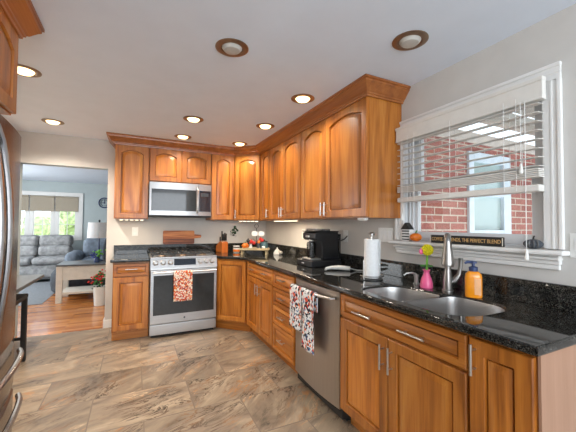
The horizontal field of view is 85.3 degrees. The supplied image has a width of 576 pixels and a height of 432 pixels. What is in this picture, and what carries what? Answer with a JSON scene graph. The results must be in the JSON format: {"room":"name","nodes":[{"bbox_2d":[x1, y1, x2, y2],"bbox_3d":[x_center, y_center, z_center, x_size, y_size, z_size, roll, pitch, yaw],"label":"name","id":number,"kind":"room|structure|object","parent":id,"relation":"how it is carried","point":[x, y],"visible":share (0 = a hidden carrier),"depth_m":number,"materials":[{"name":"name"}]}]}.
{"room":"kitchen","nodes":[
{"label":"kitchen","id":0,"kind":"room"},
{"bbox_2d":[22,180,107,256],"bbox_3d":[-4.859,0.334,8.544,6.100,2.364,0.120,1,-2,-26],"label":"wall","id":1,"kind":"structure","parent":0,"point":[92,212],"depth_m":8.24,"materials":[{"name":"blue paint"}]},
{"bbox_2d":[22,191,83,240],"bbox_3d":[-6.186,0.005,7.868,1.730,1.240,0.120,1,-2,-26],"label":"window","id":2,"kind":"structure","parent":1,"relation":"in","point":[54,224],"depth_m":7.97,"materials":[{"name":"white paint"}]},
{"bbox_2d":[21,195,28,210],"bbox_3d":[-6.628,-0.327,7.610,0.487,0.386,0.040,1,-2,-26],"label":"roller shade","id":3,"kind":"object","parent":2,"relation":"attached to","point":[25,198],"visible":0.4,"depth_m":7.68,"materials":[{"name":"beige fabric"}]},
{"bbox_2d":[30,195,54,210],"bbox_3d":[-6.164,-0.317,7.837,0.487,0.386,0.040,1,-2,-26],"label":"roller shade","id":4,"kind":"object","parent":2,"relation":"attached to","point":[37,203],"visible":1,"depth_m":7.83,"materials":[{"name":"beige fabric"}]},
{"bbox_2d":[55,196,78,211],"bbox_3d":[-5.700,-0.307,8.064,0.487,0.386,0.040,1,-2,-26],"label":"roller shade","id":5,"kind":"object","parent":2,"relation":"attached to","point":[64,204],"visible":1,"depth_m":8.06,"materials":[{"name":"beige fabric"}]},
{"bbox_2d":[98,198,106,207],"bbox_3d":[-4.955,-0.354,8.429,0.288,0.288,0.028,1,-2,-26],"label":"wall clock","id":6,"kind":"object","parent":1,"relation":"attached to","point":[101,198],"visible":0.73,"depth_m":8.40,"materials":[{"name":"black plastic"}]},
{"bbox_2d":[17,131,265,319],"bbox_3d":[-2.787,0.212,3.770,5.620,2.364,0.120,1,-2,-26],"label":"wall","id":7,"kind":"structure","parent":0,"point":[41,148],"depth_m":3.97,"materials":[{"name":"grey paint"}]},
{"bbox_2d":[14,162,107,337],"bbox_3d":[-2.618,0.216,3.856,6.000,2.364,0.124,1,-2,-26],"label":"doorway","id":8,"kind":"object","parent":7,"relation":"in","point":[22,163],"visible":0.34,"depth_m":3.65,"materials":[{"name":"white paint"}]},
{"bbox_2d":[103,317,111,327],"bbox_3d":[-2.296,1.354,3.982,0.096,0.100,0.148,1,-2,-26],"label":"baseboard","id":9,"kind":"structure","parent":7,"relation":"attached to","point":[106,323],"depth_m":3.92,"materials":[{"name":"white paint"}]},
{"bbox_2d":[114,144,149,218],"bbox_3d":[-1.960,-0.412,3.931,0.373,0.902,0.343,1,-2,-26],"label":"upper cabinet","id":10,"kind":"object","parent":7,"relation":"attached to","point":[131,185],"visible":0.99,"depth_m":3.78,"materials":[{"name":"brown wood"}]},
{"bbox_2d":[106,74,410,156],"bbox_3d":[-0.494,-0.903,3.506,3.592,0.111,1.369,0,-2,28],"label":"crown molding","id":11,"kind":"structure","parent":10,"relation":"attached to","point":[366,85],"depth_m":3.07,"materials":[{"name":"brown wood"}]},
{"bbox_2d":[132,227,137,235],"bbox_3d":[-2.000,0.204,4.084,0.072,0.115,0.008,1,-2,-26],"label":"wall outlet","id":12,"kind":"object","parent":7,"relation":"attached to","point":[134,229],"visible":1,"depth_m":4.08,"materials":[{"name":"white plastic"}]},
{"bbox_2d":[114,243,206,254],"bbox_3d":[-1.684,0.442,4.223,1.173,0.118,0.021,1,-2,-26],"label":"backsplash","id":13,"kind":"structure","parent":7,"relation":"attached to","point":[118,249],"depth_m":4.14,"materials":[{"name":"black stone"}]},
{"bbox_2d":[149,148,210,184],"bbox_3d":[-1.447,-0.635,4.188,0.760,0.433,0.343,1,-2,-26],"label":"upper cabinet","id":14,"kind":"object","parent":7,"relation":"attached to","point":[165,165],"visible":0.93,"depth_m":4.02,"materials":[{"name":"brown wood"}]},
{"bbox_2d":[148,182,210,217],"bbox_3d":[-1.423,-0.198,4.120,0.752,0.430,0.463,1,-2,-26],"label":"microwave","id":15,"kind":"object","parent":14,"relation":"attached to","point":[175,200],"visible":0.97,"depth_m":3.95,"materials":[{"name":"metal"}]},
{"bbox_2d":[206,154,233,220],"bbox_3d":[-0.961,-0.390,4.420,0.321,0.902,0.343,1,-2,-26],"label":"upper cabinet","id":16,"kind":"object","parent":7,"relation":"attached to","point":[222,167],"visible":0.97,"depth_m":4.26,"materials":[{"name":"brown wood"}]},
{"bbox_2d":[207,243,259,251],"bbox_3d":[-0.750,0.463,4.681,0.907,0.118,0.022,1,-2,-26],"label":"backsplash","id":17,"kind":"structure","parent":7,"relation":"attached to","point":[210,246],"depth_m":4.61,"materials":[{"name":"black stone"}]},
{"bbox_2d":[230,226,238,235],"bbox_3d":[-0.801,0.226,4.656,0.132,0.159,0.026,1,-2,-26],"label":"wall ornament","id":18,"kind":"object","parent":7,"relation":"attached to","point":[231,230],"visible":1,"depth_m":4.65,"materials":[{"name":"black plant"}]},
{"bbox_2d":[230,154,263,220],"bbox_3d":[-0.486,-0.384,4.503,0.623,0.902,0.612,1,-2,-26],"label":"upper cabinet","id":19,"kind":"object","parent":7,"relation":"attached to","point":[247,169],"visible":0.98,"depth_m":4.27,"materials":[{"name":"brown wood"}]},
{"bbox_2d":[238,220,257,221],"bbox_3d":[-0.545,0.069,4.315,0.300,0.016,0.024,0,-2,19],"label":"light","id":20,"kind":"object","parent":19,"relation":"attached to","point":[238,220],"visible":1,"depth_m":4.31,"materials":[{"name":"white plastic"}]},
{"bbox_2d":[12,283,359,431],"bbox_3d":[-2.203,1.404,3.068,6.100,0.050,12.400,1,-2,-26],"label":"floor","id":21,"kind":"structure","parent":0,"point":[215,379],"depth_m":2.58,"materials":[{"name":"tile"}]},
{"bbox_2d":[0,114,23,431],"bbox_3d":[-1.455,0.440,1.031,0.814,1.770,0.910,1,-2,-26],"label":"refrigerator","id":22,"kind":"object","parent":21,"relation":"on","point":[10,139],"visible":1,"depth_m":1.35,"materials":[{"name":"silver metal"}]},
{"bbox_2d":[12,293,27,361],"bbox_3d":[-2.538,1.049,2.746,0.300,0.634,0.400,1,-2,-26],"label":"stool","id":23,"kind":"object","parent":21,"relation":"on","point":[20,298],"visible":0.44,"depth_m":2.94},
{"bbox_2d":[16,274,43,292],"bbox_3d":[-2.560,0.991,2.736,0.400,0.750,1.300,1,-2,-26],"label":"table","id":24,"kind":"object","parent":21,"relation":"on","point":[23,281],"visible":0.56,"depth_m":3.05,"materials":[{"name":"grey wood"}]},
{"bbox_2d":[18,279,53,305],"bbox_3d":[-5.576,1.433,6.010,2.030,0.006,3.150,1,-2,-26],"label":"area rug","id":25,"kind":"object","parent":21,"relation":"on","point":[39,291],"visible":0.41,"depth_m":5.86,"materials":[{"name":"grey carpet"}]},
{"bbox_2d":[19,235,73,279],"bbox_3d":[-5.757,0.952,7.141,1.860,1.020,0.920,1,-2,-26],"label":"sofa","id":26,"kind":"object","parent":25,"relation":"on","point":[52,250],"visible":0.4,"depth_m":7.14,"materials":[{"name":"grey fabric"}]},
{"bbox_2d":[20,256,36,265],"bbox_3d":[-6.005,0.992,6.896,0.650,0.160,0.700,1,-2,-26],"label":"seat cushion","id":27,"kind":"object","parent":26,"relation":"on","point":[24,260],"depth_m":6.75,"materials":[{"name":"grey fabric"}]},
{"bbox_2d":[20,246,38,256],"bbox_3d":[-6.140,0.809,7.180,0.650,0.260,0.360,1,-2,-26],"label":"cushion","id":28,"kind":"object","parent":26,"relation":"on","point":[25,251],"depth_m":7.11,"materials":[{"name":"grey fabric"}]},
{"bbox_2d":[20,235,39,245],"bbox_3d":[-6.169,0.581,7.250,0.650,0.280,0.340,1,-2,-26],"label":"cushion","id":29,"kind":"object","parent":26,"relation":"on","point":[25,240],"depth_m":7.19,"materials":[{"name":"grey fabric"}]},
{"bbox_2d":[31,255,64,264],"bbox_3d":[-5.413,1.006,7.186,0.650,0.160,0.700,1,-2,-26],"label":"seat cushion","id":30,"kind":"object","parent":26,"relation":"on","point":[42,259],"depth_m":6.91,"materials":[{"name":"grey fabric"}]},
{"bbox_2d":[38,245,72,255],"bbox_3d":[-5.548,0.823,7.470,0.650,0.260,0.360,1,-2,-26],"label":"cushion","id":31,"kind":"object","parent":26,"relation":"on","point":[44,250],"depth_m":7.32,"materials":[{"name":"grey fabric"}]},
{"bbox_2d":[39,235,73,245],"bbox_3d":[-5.577,0.594,7.540,0.650,0.280,0.340,1,-2,-26],"label":"cushion","id":32,"kind":"object","parent":26,"relation":"on","point":[45,240],"depth_m":7.41,"materials":[{"name":"grey fabric"}]},
{"bbox_2d":[50,269,88,292],"bbox_3d":[-4.141,1.205,5.944,0.620,0.470,0.620,1,-2,-26],"label":"ottoman","id":33,"kind":"object","parent":21,"relation":"on","point":[81,282],"visible":0.27,"depth_m":5.71,"materials":[{"name":"grey fabric"}]},
{"bbox_2d":[55,260,105,303],"bbox_3d":[-3.540,1.126,5.517,0.820,0.624,0.660,1,-2,-26],"label":"console table","id":34,"kind":"object","parent":21,"relation":"on","point":[66,271],"visible":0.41,"depth_m":5.24,"materials":[{"name":"grey wood"}]},
{"bbox_2d":[62,285,96,294],"bbox_3d":[-3.542,1.291,5.512,0.700,0.035,0.540,1,-2,-26],"label":"shelf","id":35,"kind":"object","parent":34,"relation":"attached to","point":[66,290],"depth_m":5.39,"materials":[{"name":"beige paint"}]},
{"bbox_2d":[87,220,106,260],"bbox_3d":[-3.475,0.445,5.744,0.380,0.750,0.380,1,-2,-26],"label":"table lamp","id":36,"kind":"object","parent":34,"relation":"on","point":[98,230],"visible":0.71,"depth_m":5.60,"materials":[{"name":"white fabric"}]},
{"bbox_2d":[90,249,105,261],"bbox_3d":[-3.343,0.700,5.489,0.237,0.228,0.182,0,-2,11],"label":"flower vase","id":37,"kind":"object","parent":34,"relation":"on","point":[96,258],"visible":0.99,"depth_m":5.49,"materials":[{"name":"blue plastic"}]},
{"bbox_2d":[64,238,105,283],"bbox_3d":[-4.161,0.983,6.859,1.120,0.980,0.910,1,-2,-26],"label":"recliner","id":38,"kind":"object","parent":21,"relation":"on","point":[89,244],"visible":0.16,"depth_m":6.92,"materials":[{"name":"blue fabric"}]},
{"bbox_2d":[82,256,101,259],"bbox_3d":[-4.121,0.971,6.779,0.600,0.160,0.670,1,-2,-26],"label":"seat cushion","id":39,"kind":"object","parent":38,"relation":"on","point":[83,257],"depth_m":6.62,"materials":[{"name":"blue fabric"}]},
{"bbox_2d":[87,269,105,305],"bbox_3d":[-3.021,1.139,5.023,0.312,0.578,0.240,0,-2,5],"label":"planter","id":40,"kind":"object","parent":21,"relation":"on","point":[99,290],"visible":0.87,"depth_m":4.95,"materials":[{"name":"white ceramic"}]},
{"bbox_2d":[111,261,149,340],"bbox_3d":[-1.885,0.962,3.754,0.370,0.878,0.663,1,-2,-26],"label":"base cabinet","id":41,"kind":"object","parent":21,"relation":"on","point":[130,283],"visible":0.92,"depth_m":3.50,"materials":[{"name":"brown wood"}]},
{"bbox_2d":[110,243,206,262],"bbox_3d":[-1.545,0.453,3.938,1.173,0.154,0.655,1,-2,-26],"label":"countertop","id":42,"kind":"structure","parent":41,"relation":"on","point":[122,253],"depth_m":4.05,"materials":[{"name":"black stone"}]},
{"bbox_2d":[163,231,200,243],"bbox_3d":[-1.460,0.294,4.324,0.505,0.184,0.031,1,-2,-26],"label":"cutting board","id":43,"kind":"object","parent":42,"relation":"on","point":[169,237],"visible":1,"depth_m":4.30,"materials":[{"name":"brown wood"}]},
{"bbox_2d":[148,249,216,336],"bbox_3d":[-1.350,0.931,3.961,0.758,0.958,0.708,1,-2,-26],"label":"range","id":44,"kind":"object","parent":21,"relation":"on","point":[166,316],"visible":1,"depth_m":3.71,"materials":[{"name":"metal"}]},
{"bbox_2d":[148,252,216,258],"bbox_3d":[-1.365,0.499,4.011,0.758,0.017,0.625,1,-2,-26],"label":"cooktop","id":45,"kind":"object","parent":44,"relation":"in","point":[191,255],"depth_m":3.82,"materials":[{"name":"metal"}]},
{"bbox_2d":[173,270,192,301],"bbox_3d":[-1.223,0.810,3.639,0.206,0.350,0.042,1,-2,-26],"label":"dish towel","id":46,"kind":"object","parent":44,"relation":"hanging from","point":[182,284],"visible":1,"depth_m":3.62,"materials":[{"name":"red fabric"}]},
{"bbox_2d":[216,258,251,331],"bbox_3d":[-0.560,0.987,4.264,0.909,0.878,0.911,1,-2,-26],"label":"base cabinet","id":47,"kind":"object","parent":21,"relation":"on","point":[231,291],"visible":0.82,"depth_m":3.85,"materials":[{"name":"brown wood"}]},
{"bbox_2d":[207,243,575,356],"bbox_3d":[0.122,0.436,2.900,0.907,0.154,3.988,1,-2,-26],"label":"countertop","id":48,"kind":"structure","parent":47,"relation":"on","point":[538,318],"depth_m":1.63,"materials":[{"name":"black stone"}]},
{"bbox_2d":[216,241,227,252],"bbox_3d":[-0.936,0.430,4.421,0.150,0.165,0.100,-1,-2,44],"label":"knife block","id":49,"kind":"object","parent":48,"relation":"on","point":[221,247],"visible":0.96,"depth_m":4.37,"materials":[{"name":"brown wood"}]},
{"bbox_2d":[233,246,239,252],"bbox_3d":[-0.727,0.467,4.406,0.098,0.095,0.098,1,-2,-26],"label":"mug","id":50,"kind":"object","parent":48,"relation":"on","point":[235,248],"visible":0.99,"depth_m":4.36,"materials":[{"name":"white ceramic"}]},
{"bbox_2d":[239,247,269,254],"bbox_3d":[-0.443,0.465,4.155,0.390,0.088,0.200,0,-2,2],"label":"tray","id":51,"kind":"object","parent":48,"relation":"on","point":[242,249],"visible":1,"depth_m":4.06,"materials":[{"name":"brown wood"}]},
{"bbox_2d":[242,242,248,247],"bbox_3d":[-0.567,0.383,4.152,0.089,0.093,0.089,-1,-2,44],"label":"pumpkin","id":52,"kind":"object","parent":51,"relation":"on","point":[244,245],"visible":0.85,"depth_m":4.12,"materials":[{"name":"orange plant"}]},
{"bbox_2d":[260,239,267,247],"bbox_3d":[-0.323,0.373,4.184,0.112,0.120,0.112,1,-2,-26],"label":"canister","id":53,"kind":"object","parent":51,"relation":"on","point":[265,243],"visible":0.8,"depth_m":4.14,"materials":[{"name":"teal ceramic"}]},
{"bbox_2d":[274,247,282,254],"bbox_3d":[-0.132,0.465,4.173,0.120,0.095,0.076,0,-2,-1],"label":"figurine","id":54,"kind":"object","parent":48,"relation":"on","point":[277,251],"visible":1,"depth_m":4.14,"materials":[{"name":"ceramic"}]},
{"bbox_2d":[297,229,347,267],"bbox_3d":[0.335,0.305,3.070,0.406,0.358,0.331,1,-2,-26],"label":"coffee machine","id":55,"kind":"object","parent":48,"relation":"on","point":[325,244],"visible":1,"depth_m":2.98,"materials":[{"name":"black plastic"}]},
{"bbox_2d":[302,256,320,259],"bbox_3d":[0.225,0.410,3.024,0.108,0.018,0.180,1,-2,-26],"label":"drip tray","id":56,"kind":"object","parent":55,"relation":"on","point":[311,257],"depth_m":3.00,"materials":[{"name":"silver plastic"}]},
{"bbox_2d":[324,265,362,270],"bbox_3d":[0.479,0.451,2.707,0.334,0.044,0.070,0,-2,-1],"label":"utensil","id":57,"kind":"object","parent":48,"relation":"on","point":[337,267],"visible":1,"depth_m":2.70,"materials":[{"name":"ceramic"}]},
{"bbox_2d":[360,232,383,280],"bbox_3d":[0.616,0.292,2.287,0.168,0.343,0.168,0,-2,19],"label":"paper towel holder","id":58,"kind":"object","parent":48,"relation":"on","point":[371,234],"visible":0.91,"depth_m":2.23,"materials":[{"name":"silver metal"}]},
{"bbox_2d":[364,239,380,278],"bbox_3d":[0.615,0.310,2.293,0.110,0.280,0.106,1,-2,-26],"label":"paper towel roll","id":59,"kind":"object","parent":58,"relation":"on","point":[372,247],"visible":0.83,"depth_m":2.25,"materials":[{"name":"white paper"}]},
{"bbox_2d":[404,272,419,284],"bbox_3d":[0.838,0.419,2.121,0.108,0.083,0.044,0,-2,12],"label":"soap dispenser","id":60,"kind":"object","parent":48,"relation":"on","point":[416,276],"visible":1,"depth_m":2.10,"materials":[{"name":"silver metal"}]},
{"bbox_2d":[420,269,432,288],"bbox_3d":[0.884,0.400,1.994,0.076,0.115,0.076,1,-2,-26],"label":"bud vase","id":61,"kind":"object","parent":48,"relation":"on","point":[426,282],"visible":0.99,"depth_m":1.97,"materials":[{"name":"pink plastic"}]},
{"bbox_2d":[419,244,433,269],"bbox_3d":[0.886,0.282,1.994,0.088,0.202,0.072,1,-2,-26],"label":"flower","id":62,"kind":"object","parent":61,"relation":"in","point":[426,249],"visible":1,"depth_m":1.98,"materials":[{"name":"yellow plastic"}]},
{"bbox_2d":[364,287,504,315],"bbox_3d":[0.770,0.548,1.731,0.401,0.178,0.695,1,-2,-26],"label":"sink","id":63,"kind":"object","parent":48,"relation":"in","point":[457,306],"visible":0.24,"depth_m":1.76,"materials":[{"name":"metal"}]},
{"bbox_2d":[441,233,462,291],"bbox_3d":[0.965,0.278,1.875,0.182,0.352,0.104,2,-2,-40],"label":"faucet","id":64,"kind":"object","parent":48,"relation":"on","point":[447,260],"visible":1,"depth_m":1.88,"materials":[{"name":"silver metal"}]},
{"bbox_2d":[464,261,482,297],"bbox_3d":[1.030,0.350,1.740,0.088,0.202,0.054,0,-2,24],"label":"soap bottle","id":65,"kind":"object","parent":48,"relation":"on","point":[473,278],"visible":1,"depth_m":1.72,"materials":[{"name":"orange plastic"}]},
{"bbox_2d":[247,261,280,357],"bbox_3d":[-0.067,0.970,3.538,0.663,0.878,0.830,1,-2,-26],"label":"base cabinet","id":66,"kind":"object","parent":21,"relation":"on","point":[260,286],"visible":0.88,"depth_m":3.33,"materials":[{"name":"brown wood"}]},
{"bbox_2d":[273,270,297,373],"bbox_3d":[0.217,0.956,2.958,0.663,0.878,0.454,1,-2,-26],"label":"base cabinet","id":67,"kind":"object","parent":21,"relation":"on","point":[284,334],"visible":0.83,"depth_m":2.83,"materials":[{"name":"brown wood"}]},
{"bbox_2d":[295,277,350,420],"bbox_3d":[0.437,0.946,2.450,0.680,0.872,0.630,1,-2,-26],"label":"dishwasher","id":68,"kind":"object","parent":21,"relation":"on","point":[320,371],"visible":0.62,"depth_m":2.19,"materials":[{"name":"metal"}]},
{"bbox_2d":[289,283,302,331],"bbox_3d":[0.068,0.716,2.463,0.039,0.334,0.204,1,-2,-26],"label":"dish towel","id":69,"kind":"object","parent":68,"relation":"hanging from","point":[295,290],"visible":0.9,"depth_m":2.44,"materials":[{"name":"multicoloured fabric"}]},
{"bbox_2d":[301,288,317,354],"bbox_3d":[0.154,0.764,2.284,0.039,0.439,0.177,1,-2,-26],"label":"dish towel","id":70,"kind":"object","parent":68,"relation":"hanging from","point":[309,301],"visible":0.98,"depth_m":2.26,"materials":[{"name":"multicoloured fabric"}]},
{"bbox_2d":[340,293,470,431],"bbox_3d":[0.795,0.926,1.778,0.663,0.878,0.874,1,-2,-26],"label":"base cabinet","id":71,"kind":"object","parent":21,"relation":"on","point":[400,372],"visible":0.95,"depth_m":1.58,"materials":[{"name":"brown wood"}]},
{"bbox_2d":[469,335,575,431],"bbox_3d":[1.043,0.913,1.272,0.663,0.878,0.246,1,-2,-26],"label":"base cabinet","id":72,"kind":"object","parent":21,"relation":"on","point":[503,380],"depth_m":1.12,"materials":[{"name":"brown wood"}]},
{"bbox_2d":[1,0,575,184],"bbox_3d":[-2.183,-1.024,3.139,6.100,0.080,12.400,1,-2,-26],"label":"ceiling","id":73,"kind":"structure","parent":0,"point":[131,67],"depth_m":1.98,"materials":[{"name":"white paint"}]},
{"bbox_2d":[18,64,41,76],"bbox_3d":[-1.829,-0.998,2.164,0.196,0.022,0.196,1,-2,-26],"label":"recessed light","id":74,"kind":"object","parent":73,"relation":"in","point":[23,70],"visible":0.7,"depth_m":2.15,"materials":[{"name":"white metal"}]},
{"bbox_2d":[41,118,64,124],"bbox_3d":[-2.445,-0.971,3.250,0.196,0.022,0.196,1,-2,-26],"label":"recessed light","id":75,"kind":"object","parent":73,"relation":"in","point":[46,120],"visible":1,"depth_m":3.22,"materials":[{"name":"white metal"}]},
{"bbox_2d":[174,134,190,138],"bbox_3d":[-1.266,-0.947,3.767,0.196,0.022,0.196,1,-2,-26],"label":"recessed light","id":76,"kind":"object","parent":73,"relation":"in","point":[180,136],"visible":1,"depth_m":3.73,"materials":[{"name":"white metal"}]},
{"bbox_2d":[183,116,203,122],"bbox_3d":[-0.949,-0.963,3.137,0.196,0.022,0.196,1,-2,-26],"label":"recessed light","id":77,"kind":"object","parent":73,"relation":"in","point":[194,119],"visible":1,"depth_m":3.11,"materials":[{"name":"white glass"}]},
{"bbox_2d":[215,38,248,56],"bbox_3d":[-0.335,-0.995,1.868,0.196,0.022,0.196,1,-2,-26],"label":"recessed light","id":78,"kind":"object","parent":73,"relation":"in","point":[231,47],"visible":1,"depth_m":1.84,"materials":[{"name":"brown metal"}]},
{"bbox_2d":[232,142,246,145],"bbox_3d":[-0.629,-0.933,4.077,0.196,0.022,0.196,1,-2,-26],"label":"recessed light","id":79,"kind":"object","parent":73,"relation":"in","point":[233,143],"visible":1,"depth_m":4.04,"materials":[{"name":"white glass"}]},
{"bbox_2d":[256,123,273,128],"bbox_3d":[-0.242,-0.951,3.338,0.196,0.022,0.196,1,-2,-26],"label":"recessed light","id":80,"kind":"object","parent":73,"relation":"in","point":[260,125],"visible":1,"depth_m":3.30,"materials":[{"name":"white glass"}]},
{"bbox_2d":[291,94,314,103],"bbox_3d":[0.123,-0.969,2.608,0.196,0.022,0.196,1,-2,-26],"label":"recessed light","id":81,"kind":"object","parent":73,"relation":"in","point":[298,98],"visible":1,"depth_m":2.58,"materials":[{"name":"white glass"}]},
{"bbox_2d":[392,30,428,50],"bbox_3d":[0.696,-0.989,1.781,0.196,0.022,0.196,1,-2,-26],"label":"recessed light","id":82,"kind":"object","parent":73,"relation":"in","point":[413,39],"visible":1,"depth_m":1.76,"materials":[{"name":"brown metal"}]},
{"bbox_2d":[266,4,575,285],"bbox_3d":[1.253,0.187,1.785,0.130,2.364,7.000,1,-2,-26],"label":"wall","id":83,"kind":"structure","parent":0,"point":[552,39],"depth_m":1.78,"materials":[{"name":"grey paint"}]},
{"bbox_2d":[261,150,272,220],"bbox_3d":[-0.166,-0.392,4.127,0.379,0.902,0.336,1,-2,-26],"label":"upper cabinet","id":84,"kind":"object","parent":83,"relation":"attached to","point":[265,177],"visible":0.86,"depth_m":4.03,"materials":[{"name":"brown wood"}]},
{"bbox_2d":[270,133,310,219],"bbox_3d":[0.087,-0.405,3.610,0.379,0.902,0.808,1,-2,-26],"label":"upper cabinet","id":85,"kind":"object","parent":83,"relation":"attached to","point":[285,158],"visible":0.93,"depth_m":3.48,"materials":[{"name":"brown wood"}]},
{"bbox_2d":[343,230,347,241],"bbox_3d":[0.560,0.195,3.043,0.008,0.115,0.072,1,-2,-26],"label":"wall outlet","id":86,"kind":"object","parent":83,"relation":"attached to","point":[345,232],"visible":1,"depth_m":3.04,"materials":[{"name":"white plastic"}]},
{"bbox_2d":[301,96,401,219],"bbox_3d":[0.489,-0.425,2.791,0.379,0.902,1.010,1,-2,-26],"label":"upper cabinet","id":87,"kind":"object","parent":83,"relation":"attached to","point":[350,164],"visible":0.99,"depth_m":2.42,"materials":[{"name":"brown wood"}]},
{"bbox_2d":[357,218,367,220],"bbox_3d":[0.566,0.025,2.366,0.040,0.021,0.080,1,-2,-26],"label":"light","id":88,"kind":"object","parent":87,"relation":"attached to","point":[359,219],"visible":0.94,"depth_m":2.34,"materials":[{"name":"white plastic"}]},
{"bbox_2d":[378,228,392,241],"bbox_3d":[0.797,0.155,2.559,0.008,0.115,0.165,1,-2,-26],"label":"light switch","id":89,"kind":"object","parent":83,"relation":"attached to","point":[384,234],"visible":0.91,"depth_m":2.55,"materials":[{"name":"white plastic"}]},
{"bbox_2d":[268,243,575,312],"bbox_3d":[0.524,0.427,3.085,0.022,0.118,3.966,1,-2,-26],"label":"backsplash","id":90,"kind":"structure","parent":83,"relation":"attached to","point":[546,294],"depth_m":1.75,"materials":[{"name":"black stone"}]},
{"bbox_2d":[388,61,569,269],"bbox_3d":[1.117,-0.232,1.996,0.205,1.012,1.110,1,-2,-26],"label":"window","id":91,"kind":"structure","parent":83,"relation":"in","point":[548,206],"depth_m":1.64,"materials":[{"name":"white paint"}]},
{"bbox_2d":[401,223,413,240],"bbox_3d":[0.884,0.117,2.314,0.044,0.135,0.088,1,-2,-26],"label":"house","id":92,"kind":"object","parent":91,"relation":"on","point":[407,229],"visible":0.91,"depth_m":2.30,"materials":[{"name":"white paint"}]},
{"bbox_2d":[410,230,421,240],"bbox_3d":[0.913,0.142,2.232,0.078,0.079,0.078,1,-2,-26],"label":"pumpkin","id":93,"kind":"object","parent":91,"relation":"on","point":[415,236],"visible":1,"depth_m":2.20,"materials":[{"name":"orange plant"}]},
{"bbox_2d":[430,235,504,246],"bbox_3d":[1.071,0.148,1.906,0.018,0.052,0.464,1,-2,-26],"label":"sign","id":94,"kind":"object","parent":91,"relation":"on","point":[464,240],"visible":0.81,"depth_m":1.84,"materials":[{"name":"black wood"}]},
{"bbox_2d":[395,75,545,259],"bbox_3d":[1.039,-0.224,1.946,0.080,0.905,0.960,1,-2,-26],"label":"window blind","id":95,"kind":"object","parent":91,"relation":"attached to","point":[531,91],"visible":1,"depth_m":1.80,"materials":[{"name":"white plastic"}]},
{"bbox_2d":[523,236,543,248],"bbox_3d":[1.240,0.132,1.582,0.066,0.066,0.081,1,-2,-26],"label":"pumpkin","id":96,"kind":"object","parent":91,"relation":"on","point":[532,243],"visible":0.96,"depth_m":1.56,"materials":[{"name":"grey ceramic"}]},
{"bbox_2d":[570,233,575,257],"bbox_3d":[1.354,0.137,1.421,0.008,0.115,0.115,1,-2,-26],"label":"light switch","id":97,"kind":"object","parent":83,"relation":"attached to","point":[572,235],"visible":1,"depth_m":1.46,"materials":[{"name":"white plastic"}]},
{"bbox_2d":[421,136,534,233],"bbox_3d":[2.745,0.521,3.510,4.060,2.420,0.120,1,-2,-26],"label":"wall","id":98,"kind":"structure","parent":0,"point":[446,215],"depth_m":2.87,"materials":[{"name":"red brick"}]},
{"bbox_2d":[436,129,534,154],"bbox_3d":[2.788,-0.720,3.479,4.060,0.100,0.030,1,-2,-26],"label":"trim","id":99,"kind":"structure","parent":98,"relation":"attached to","point":[468,135],"depth_m":3.06,"materials":[{"name":"beige"}]},
{"bbox_2d":[467,151,511,233],"bbox_3d":[1.981,-0.197,3.101,0.670,0.820,0.075,1,-2,-26],"label":"window","id":100,"kind":"structure","parent":98,"relation":"in","point":[485,214],"depth_m":3.09,"materials":[{"name":"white glass"}]},
{"bbox_2d":[480,107,534,135],"bbox_3d":[3.623,-0.963,1.772,4.070,0.060,3.840,1,-2,-26],"label":"ceiling","id":101,"kind":"structure","parent":0,"point":[529,110],"depth_m":3.04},
{"bbox_3d":[-1.665,0.122,0.356,0.110,2.364,7.000,1,-2,-26],"label":"wall","id":102,"kind":"structure","parent":0,"visible":0},
{"bbox_2d":[0,7,18,114],"bbox_3d":[-1.500,-0.733,1.019,0.732,0.423,0.904,1,-2,-26],"label":"upper cabinet","id":103,"kind":"object","parent":102,"relation":"attached to","point":[9,39],"visible":1,"depth_m":1.48,"materials":[{"name":"brown wood"}]},
{"bbox_2d":[0,0,44,38],"bbox_3d":[-1.477,-0.982,1.079,0.815,0.111,1.002,1,-2,-26],"label":"crown molding","id":104,"kind":"structure","parent":103,"relation":"attached to","point":[22,15],"depth_m":1.51,"materials":[{"name":"brown wood"}]},
{"label":"outside","id":105,"kind":"structure","parent":0,"visible":0},
{"bbox_3d":[-12.590,2.257,24.134,45.000,0.100,34.600,1,-2,-26],"label":"ground","id":106,"kind":"structure","parent":105,"visible":0},
{"bbox_2d":[21,214,64,234],"bbox_3d":[-12.927,0.917,15.527,2.797,2.073,2.310,1,-2,-26],"label":"shrub","id":107,"kind":"object","parent":106,"relation":"on","point":[38,219],"visible":0.2,"depth_m":15.32,"materials":[{"name":"green plant"}]},
{"bbox_2d":[50,211,74,234],"bbox_3d":[-12.753,0.674,19.796,3.821,2.810,3.036,1,-2,-26],"label":"shrub","id":108,"kind":"object","parent":106,"relation":"on","point":[70,230],"visible":0.12,"depth_m":18.53,"materials":[{"name":"green plant"}]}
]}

